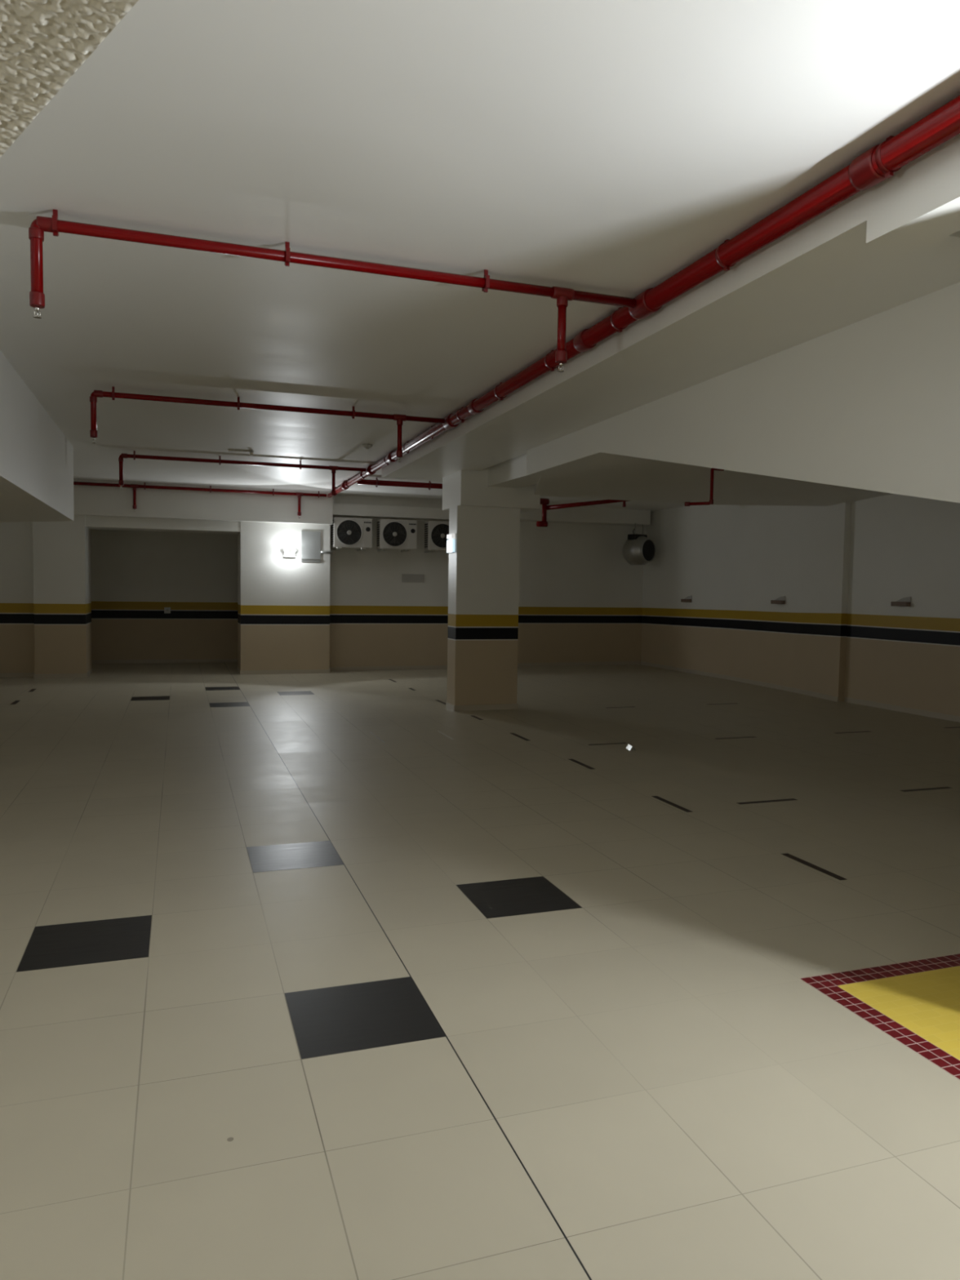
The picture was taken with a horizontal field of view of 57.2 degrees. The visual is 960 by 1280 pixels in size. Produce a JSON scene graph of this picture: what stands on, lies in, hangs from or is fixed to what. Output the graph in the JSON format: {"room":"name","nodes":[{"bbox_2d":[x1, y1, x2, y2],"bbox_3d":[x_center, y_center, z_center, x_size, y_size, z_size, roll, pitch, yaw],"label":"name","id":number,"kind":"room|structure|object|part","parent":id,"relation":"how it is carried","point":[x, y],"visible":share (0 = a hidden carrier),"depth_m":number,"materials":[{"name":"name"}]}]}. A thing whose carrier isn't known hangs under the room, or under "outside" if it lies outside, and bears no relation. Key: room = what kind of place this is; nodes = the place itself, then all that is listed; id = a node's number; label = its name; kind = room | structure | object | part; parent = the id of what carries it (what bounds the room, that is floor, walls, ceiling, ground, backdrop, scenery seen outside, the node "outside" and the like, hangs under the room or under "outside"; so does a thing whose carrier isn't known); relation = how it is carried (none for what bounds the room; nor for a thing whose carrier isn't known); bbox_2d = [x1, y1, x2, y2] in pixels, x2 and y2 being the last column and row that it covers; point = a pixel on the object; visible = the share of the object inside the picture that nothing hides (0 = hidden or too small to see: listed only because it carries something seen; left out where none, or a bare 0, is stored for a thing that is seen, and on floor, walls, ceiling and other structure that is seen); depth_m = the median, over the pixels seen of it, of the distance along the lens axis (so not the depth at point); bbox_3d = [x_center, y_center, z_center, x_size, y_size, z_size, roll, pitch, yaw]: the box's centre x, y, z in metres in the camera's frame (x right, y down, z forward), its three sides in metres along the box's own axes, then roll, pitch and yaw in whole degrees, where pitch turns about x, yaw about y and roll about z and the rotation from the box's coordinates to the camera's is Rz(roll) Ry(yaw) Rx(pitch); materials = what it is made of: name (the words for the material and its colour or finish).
{"room":"parking garage","nodes":[
{"label":"parking garage","id":0,"kind":"room"},
{"bbox_2d":[0,521,34,673],"bbox_3d":[-8.647,-1.028,14.525,2.450,3.270,0.650,0,3,-19],"label":"wall","id":1,"kind":"structure","parent":0,"point":[16,563],"depth_m":14.54,"materials":[{"name":"beige paint"}]},
{"bbox_2d":[32,515,92,674],"bbox_3d":[-7.092,-1.030,14.968,0.780,3.270,0.980,0,3,-19],"label":"wall","id":2,"kind":"structure","parent":0,"point":[62,589],"depth_m":14.53,"materials":[{"name":"beige paint"}]},
{"bbox_2d":[90,528,237,660],"bbox_3d":[-6.253,-1.178,17.797,4.500,3.270,0.200,0,3,-19],"label":"wall niche","id":3,"kind":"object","parent":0,"point":[135,575],"visible":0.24,"depth_m":17.67,"materials":[{"name":"beige paint"}]},
{"bbox_2d":[164,607,170,613],"bbox_3d":[-6.292,-0.597,17.703,0.120,0.120,0.020,0,3,-19],"label":"wall socket","id":4,"kind":"object","parent":3,"relation":"attached to","point":[166,610],"visible":1,"depth_m":17.70,"materials":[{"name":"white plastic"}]},
{"bbox_2d":[237,521,329,671],"bbox_3d":[-3.602,-1.045,16.120,1.570,3.270,0.800,0,3,-19],"label":"wall","id":5,"kind":"structure","parent":0,"point":[283,602],"depth_m":15.74,"materials":[{"name":"beige paint"}]},
{"bbox_2d":[84,515,240,533],"bbox_3d":[-5.511,-2.294,15.395,2.500,0.750,0.790,0,3,-19],"label":"beam","id":6,"kind":"structure","parent":5,"relation":"attached to","point":[95,522],"depth_m":15.09,"materials":[{"name":"white paint"}]},
{"bbox_2d":[73,479,333,524],"bbox_3d":[-4.966,-2.358,15.069,4.860,0.570,0.150,0,3,-19],"label":"beam","id":7,"kind":"structure","parent":5,"relation":"attached to","point":[88,500],"depth_m":15.05,"materials":[{"name":"white paint"}]},
{"bbox_2d":[283,548,296,557],"bbox_3d":[-3.388,-1.552,15.656,0.202,0.151,0.155,0,3,-19],"label":"wall light","id":8,"kind":"object","parent":5,"relation":"attached to","point":[286,553],"visible":1,"depth_m":15.67,"materials":[{"name":"white plastic"}]},
{"bbox_2d":[301,530,320,562],"bbox_3d":[-3.042,-1.682,15.835,0.340,0.550,0.026,0,3,-19],"label":"electrical box","id":9,"kind":"object","parent":5,"relation":"attached to","point":[310,540],"visible":1,"depth_m":15.83,"materials":[{"name":"metal"}]},
{"bbox_3d":[-3.042,-1.447,15.839,0.340,0.030,0.006,0,3,-19],"label":"rail","id":10,"kind":"part","parent":9,"relation":"part of","materials":[{"name":"metal"}]},
{"bbox_2d":[320,551,333,554],"bbox_3d":[-2.827,-1.605,16.136,0.261,0.062,0.506,0,3,-19],"label":"conduit","id":11,"kind":"object","parent":9,"relation":"attached to","point":[322,552],"visible":0.96,"depth_m":15.90,"materials":[{"name":"metal"}]},
{"bbox_2d":[329,516,448,666],"bbox_3d":[-1.529,-1.071,17.119,3.000,3.270,0.450,0,3,-19],"label":"wall","id":12,"kind":"structure","parent":0,"point":[377,618],"depth_m":16.82,"materials":[{"name":"beige paint"}]},
{"bbox_2d":[331,516,372,551],"bbox_3d":[-2.391,-1.948,16.235,0.706,0.574,0.580,0,3,-19],"label":"air conditioner","id":13,"kind":"object","parent":12,"relation":"attached to","point":[346,532],"visible":1,"depth_m":15.98,"materials":[{"name":"white metal"}]},
{"bbox_3d":[-2.481,-2.034,15.909,0.162,0.193,0.004,0,3,-19],"label":"fan blade","id":14,"kind":"part","parent":13,"relation":"part of","materials":[{"name":"black plastic"}]},
{"bbox_3d":[-2.376,-1.841,15.957,0.226,0.119,0.003,0,3,-17],"label":"fan blade","id":15,"kind":"part","parent":13,"relation":"part of","materials":[{"name":"black plastic"}]},
{"bbox_2d":[337,520,361,544],"bbox_3d":[-2.368,-1.949,15.946,0.450,0.450,0.006,0,3,-19],"label":"fan grille","id":16,"kind":"object","parent":13,"relation":"attached to","point":[348,531],"depth_m":15.95,"materials":[{"name":"grey metal"}]},
{"bbox_3d":[-2.257,-2.029,15.986,0.160,0.198,0.004,0,3,-19],"label":"fan blade","id":17,"kind":"part","parent":13,"relation":"part of","materials":[{"name":"black plastic"}]},
{"bbox_3d":[-2.054,-1.952,16.074,0.164,0.520,0.010,0,3,-19],"label":"service panel","id":18,"kind":"part","parent":13,"relation":"part of","materials":[{"name":"white metal"}]},
{"bbox_2d":[333,494,448,521],"bbox_3d":[-1.353,-2.485,16.616,2.980,0.385,0.450,0,3,-19],"label":"beam","id":19,"kind":"structure","parent":12,"relation":"attached to","point":[344,505],"depth_m":16.37,"materials":[{"name":"white paint"}]},
{"bbox_2d":[376,519,417,551],"bbox_3d":[-1.592,-1.952,16.509,0.706,0.574,0.580,0,3,-19],"label":"air conditioner","id":20,"kind":"object","parent":12,"relation":"attached to","point":[392,534],"visible":1,"depth_m":16.25,"materials":[{"name":"white metal"}]},
{"bbox_3d":[-1.682,-2.038,16.183,0.162,0.193,0.004,0,3,-19],"label":"fan blade","id":21,"kind":"part","parent":20,"relation":"part of","materials":[{"name":"black plastic"}]},
{"bbox_2d":[382,521,406,546],"bbox_3d":[-1.569,-1.953,16.219,0.450,0.450,0.006,0,3,-19],"label":"fan grille","id":22,"kind":"object","parent":20,"relation":"attached to","point":[394,533],"depth_m":16.22,"materials":[{"name":"grey metal"}]},
{"bbox_3d":[-1.576,-1.845,16.231,0.226,0.119,0.003,0,3,-17],"label":"fan blade","id":23,"kind":"part","parent":20,"relation":"part of","materials":[{"name":"black plastic"}]},
{"bbox_3d":[-1.457,-2.033,16.260,0.160,0.198,0.004,0,3,-19],"label":"fan blade","id":24,"kind":"part","parent":20,"relation":"part of","materials":[{"name":"black plastic"}]},
{"bbox_3d":[-1.254,-1.956,16.348,0.164,0.520,0.010,0,3,-19],"label":"service panel","id":25,"kind":"part","parent":20,"relation":"part of","materials":[{"name":"white metal"}]},
{"bbox_2d":[401,573,424,582],"bbox_3d":[-1.290,-1.188,16.944,0.440,0.160,0.022,0,3,-19],"label":"air vent","id":26,"kind":"object","parent":12,"relation":"in","point":[412,578],"visible":1,"depth_m":16.94,"materials":[{"name":"grey metal"}]},
{"bbox_2d":[424,520,448,553],"bbox_3d":[-0.721,-1.957,16.807,0.706,0.574,0.580,0,3,-19],"label":"air conditioner","id":27,"kind":"object","parent":12,"relation":"attached to","point":[436,532],"visible":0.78,"depth_m":16.50,"materials":[{"name":"white metal"}]},
{"bbox_3d":[-0.811,-2.043,16.480,0.162,0.193,0.004,0,3,-19],"label":"fan blade","id":28,"kind":"part","parent":27,"relation":"part of","materials":[{"name":"black plastic"}]},
{"bbox_2d":[431,524,448,547],"bbox_3d":[-0.698,-1.957,16.517,0.450,0.450,0.006,0,3,-19],"label":"fan grille","id":29,"kind":"object","parent":27,"relation":"attached to","point":[439,532],"depth_m":16.50,"materials":[{"name":"grey metal"}]},
{"bbox_3d":[-0.706,-1.849,16.528,0.226,0.119,0.003,0,3,-17],"label":"fan blade","id":30,"kind":"part","parent":27,"relation":"part of","materials":[{"name":"black plastic"}]},
{"bbox_2d":[0,662,959,1279],"bbox_3d":[-0.009,1.147,8.537,14.900,0.151,22.400,0,3,-19],"label":"floor","id":31,"kind":"structure","parent":0,"point":[352,975],"depth_m":3.50,"materials":[{"name":"tile"}]},
{"bbox_2d":[442,467,540,711],"bbox_3d":[0.107,-0.741,11.680,1.108,3.270,0.820,0,3,-19],"label":"pillar","id":32,"kind":"structure","parent":31,"relation":"on","point":[483,567],"depth_m":11.35,"materials":[{"name":"beige paint"}]},
{"bbox_2d":[446,533,454,553],"bbox_3d":[-0.379,-1.246,11.352,0.044,0.240,0.248,0,3,-19],"label":"emergency light","id":33,"kind":"object","parent":32,"relation":"attached to","point":[450,543],"visible":1,"depth_m":11.29,"materials":[{"name":"white plastic"}]},
{"bbox_3d":[0.024,0.865,11.596,0.880,0.070,0.374,0,3,-19],"label":"skirting","id":34,"kind":"part","parent":32,"relation":"part of","materials":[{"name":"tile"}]},
{"bbox_2d":[626,743,635,751],"bbox_3d":[1.492,1.058,8.674,0.075,0.050,0.116,0,3,-12],"label":"paper scrap","id":35,"kind":"object","parent":31,"relation":"on","point":[628,747],"visible":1,"depth_m":8.67,"materials":[{"name":"white paper"}]},
{"bbox_3d":[3.447,1.485,2.100,2.930,0.003,3.966,0,3,-19],"label":"yellow panel","id":36,"kind":"part","parent":31,"relation":"part of","materials":[{"name":"tile"}]},
{"bbox_2d":[0,0,959,511],"bbox_3d":[0.041,-2.317,8.342,14.900,0.250,22.400,0,3,-19],"label":"ceiling","id":37,"kind":"structure","parent":0,"point":[606,147],"depth_m":3.73,"materials":[{"name":"white paint"}]},
{"bbox_2d":[0,350,74,522],"bbox_3d":[-4.573,-1.577,4.478,3.260,0.926,17.600,0,3,-19],"label":"beam","id":38,"kind":"structure","parent":37,"relation":"attached to","point":[37,457],"depth_m":8.12,"materials":[{"name":"white paint"}]},
{"bbox_2d":[0,0,138,157],"bbox_3d":[-0.954,-1.371,1.303,0.600,0.877,1.150,-2,4,-44],"label":"wall","id":39,"kind":"structure","parent":37,"relation":"attached to","point":[43,43],"depth_m":1.39,"materials":[{"name":"paint"}]},
{"bbox_2d":[73,481,326,518],"bbox_3d":[-4.958,-2.386,14.916,4.696,0.495,0.068,0,3,-19],"label":"pipe","id":40,"kind":"object","parent":37,"relation":"hanging from","point":[134,486],"visible":1,"depth_m":14.94,"materials":[{"name":"red metal"}]},
{"bbox_2d":[228,448,253,455],"bbox_3d":[-3.011,-2.361,11.084,0.300,0.060,0.141,0,3,-19],"label":"ceiling light","id":41,"kind":"object","parent":37,"relation":"attached to","point":[251,452],"visible":1,"depth_m":11.07,"materials":[{"name":"white plastic"}]},
{"bbox_3d":[-3.017,-2.382,11.103,0.300,0.020,0.100,0,3,-19],"label":"plate","id":42,"kind":"part","parent":41,"relation":"part of","materials":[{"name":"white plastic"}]},
{"bbox_2d":[118,450,365,499],"bbox_3d":[-3.099,-2.180,11.723,3.186,0.495,0.064,0,3,-19],"label":"pipe","id":43,"kind":"object","parent":37,"relation":"hanging from","point":[121,482],"visible":1,"depth_m":11.64,"materials":[{"name":"red metal"}]},
{"bbox_2d":[89,386,444,462],"bbox_3d":[-1.860,-1.958,8.105,3.186,0.495,0.064,0,3,-19],"label":"pipe","id":44,"kind":"object","parent":37,"relation":"hanging from","point":[96,393],"visible":1,"depth_m":8.00,"materials":[{"name":"red metal"}]},
{"bbox_2d":[28,208,635,372],"bbox_3d":[-0.594,-1.739,4.529,3.108,0.495,0.068,0,3,-19],"label":"pipe","id":45,"kind":"object","parent":37,"relation":"hanging from","point":[41,224],"visible":1,"depth_m":4.39,"materials":[{"name":"red metal"}]},
{"bbox_2d":[362,444,372,448],"bbox_3d":[-1.347,-2.310,10.514,0.120,0.048,0.120,0,3,-19],"label":"smoke detector","id":46,"kind":"object","parent":37,"relation":"attached to","point":[365,446],"visible":1,"depth_m":10.48,"materials":[{"name":"white plastic"}]},
{"bbox_2d":[357,477,632,527],"bbox_3d":[0.296,-2.256,14.736,4.912,0.585,1.005,0,3,-19],"label":"pipe","id":47,"kind":"object","parent":37,"relation":"hanging from","point":[544,501],"visible":0.63,"depth_m":15.16,"materials":[{"name":"red metal"}]},
{"bbox_2d":[488,453,540,488],"bbox_3d":[0.509,-2.070,10.376,0.500,0.460,1.750,0,3,-19],"label":"trim","id":48,"kind":"structure","parent":37,"relation":"attached to","point":[511,473],"depth_m":10.38,"materials":[{"name":"white paint"}]},
{"bbox_2d":[327,95,959,497],"bbox_3d":[0.333,-2.031,6.835,0.132,0.143,18.730,0,3,-19],"label":"pipe","id":49,"kind":"object","parent":37,"relation":"hanging from","point":[880,162],"visible":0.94,"depth_m":4.06,"materials":[{"name":"red metal"}]},
{"bbox_2d":[382,189,959,481],"bbox_3d":[0.573,-2.053,7.905,0.980,0.214,8.940,0,3,-19],"label":"ceiling beam","id":50,"kind":"structure","parent":37,"relation":"attached to","point":[822,277],"depth_m":5.07,"materials":[{"name":"white paint"}]},
{"bbox_2d":[525,281,959,502],"bbox_3d":[2.490,-0.628,3.927,0.180,2.555,11.880,0,3,-19],"label":"ceiling beam","id":51,"kind":"structure","parent":37,"relation":"attached to","point":[873,402],"depth_m":5.03,"materials":[{"name":"white paint"}]},
{"bbox_2d":[866,133,959,251],"bbox_3d":[2.626,-1.575,0.766,0.240,0.305,5.930,0,3,-19],"label":"trim","id":52,"kind":"structure","parent":37,"relation":"attached to","point":[913,209],"depth_m":3.33,"materials":[{"name":"white paint"}]},
{"bbox_2d":[517,521,644,664],"bbox_3d":[1.821,-1.098,18.450,4.200,3.270,0.200,0,3,-19],"label":"wall","id":53,"kind":"structure","parent":0,"point":[580,600],"depth_m":18.43,"materials":[{"name":"beige paint"}]},
{"bbox_2d":[0,658,639,678],"bbox_3d":[-3.315,0.495,17.311,13.910,0.070,2.812,0,3,-19],"label":"baseboard","id":54,"kind":"structure","parent":53,"relation":"attached to","point":[184,660],"depth_m":17.02,"materials":[{"name":"tile"}]},
{"bbox_2d":[520,504,650,526],"bbox_3d":[1.719,-2.559,17.955,3.700,0.300,0.500,0,3,-19],"label":"trim","id":55,"kind":"structure","parent":53,"relation":"attached to","point":[580,515],"depth_m":17.92,"materials":[{"name":"white paint"}]},
{"bbox_2d":[640,493,959,716],"bbox_3d":[6.790,-0.522,9.493,0.800,3.270,20.000,0,3,-19],"label":"wall","id":56,"kind":"structure","parent":0,"point":[731,561],"depth_m":13.41,"materials":[{"name":"beige paint"}]},
{"bbox_2d":[622,523,655,564],"bbox_3d":[3.284,-1.980,18.194,0.600,0.861,0.530,-2,4,-43],"label":"fan","id":57,"kind":"object","parent":56,"relation":"hanging from","point":[638,549],"visible":1,"depth_m":18.02,"materials":[{"name":"metal"}]},
{"bbox_2d":[680,595,691,602],"bbox_3d":[4.036,-0.806,17.214,0.070,0.130,0.280,0,3,-19],"label":"wall fitting","id":58,"kind":"object","parent":56,"relation":"attached to","point":[688,599],"visible":1,"depth_m":17.15,"materials":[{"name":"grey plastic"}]},
{"bbox_2d":[684,467,724,506],"bbox_3d":[2.255,-1.540,8.835,0.384,0.386,0.094,1,3,8],"label":"pipe","id":59,"kind":"object","parent":56,"relation":"hanging from","point":[711,500],"visible":0.93,"depth_m":8.79,"materials":[{"name":"red metal"}]},
{"bbox_2d":[533,454,892,506],"bbox_3d":[4.869,-0.704,5.870,5.580,2.555,14.020,0,3,-19],"label":"trim","id":60,"kind":"structure","parent":56,"relation":"attached to","point":[615,477],"depth_m":10.47,"materials":[{"name":"white paint"}]},
{"bbox_2d":[770,595,785,604],"bbox_3d":[4.872,-0.655,14.387,0.070,0.130,0.280,0,3,-19],"label":"wall fitting","id":61,"kind":"object","parent":56,"relation":"attached to","point":[781,600],"visible":1,"depth_m":14.33,"materials":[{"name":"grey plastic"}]},
{"bbox_3d":[4.904,-0.684,14.385,0.012,0.070,0.260,0,3,-19],"label":"plate","id":62,"kind":"part","parent":61,"relation":"part of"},
{"bbox_2d":[640,661,959,722],"bbox_3d":[6.418,1.072,9.560,0.268,0.070,19.783,0,3,-18],"label":"baseboard","id":63,"kind":"structure","parent":56,"relation":"attached to","point":[927,713],"depth_m":13.32,"materials":[{"name":"tile"}]},
{"bbox_2d":[890,596,911,606],"bbox_3d":[5.647,-0.518,11.801,0.070,0.130,0.280,0,3,-19],"label":"wall fitting","id":64,"kind":"object","parent":56,"relation":"attached to","point":[904,602],"visible":1,"depth_m":11.75,"materials":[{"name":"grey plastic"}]},
{"bbox_3d":[5.678,-0.548,11.800,0.012,0.070,0.260,0,3,-19],"label":"plate","id":65,"kind":"part","parent":64,"relation":"part of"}
]}

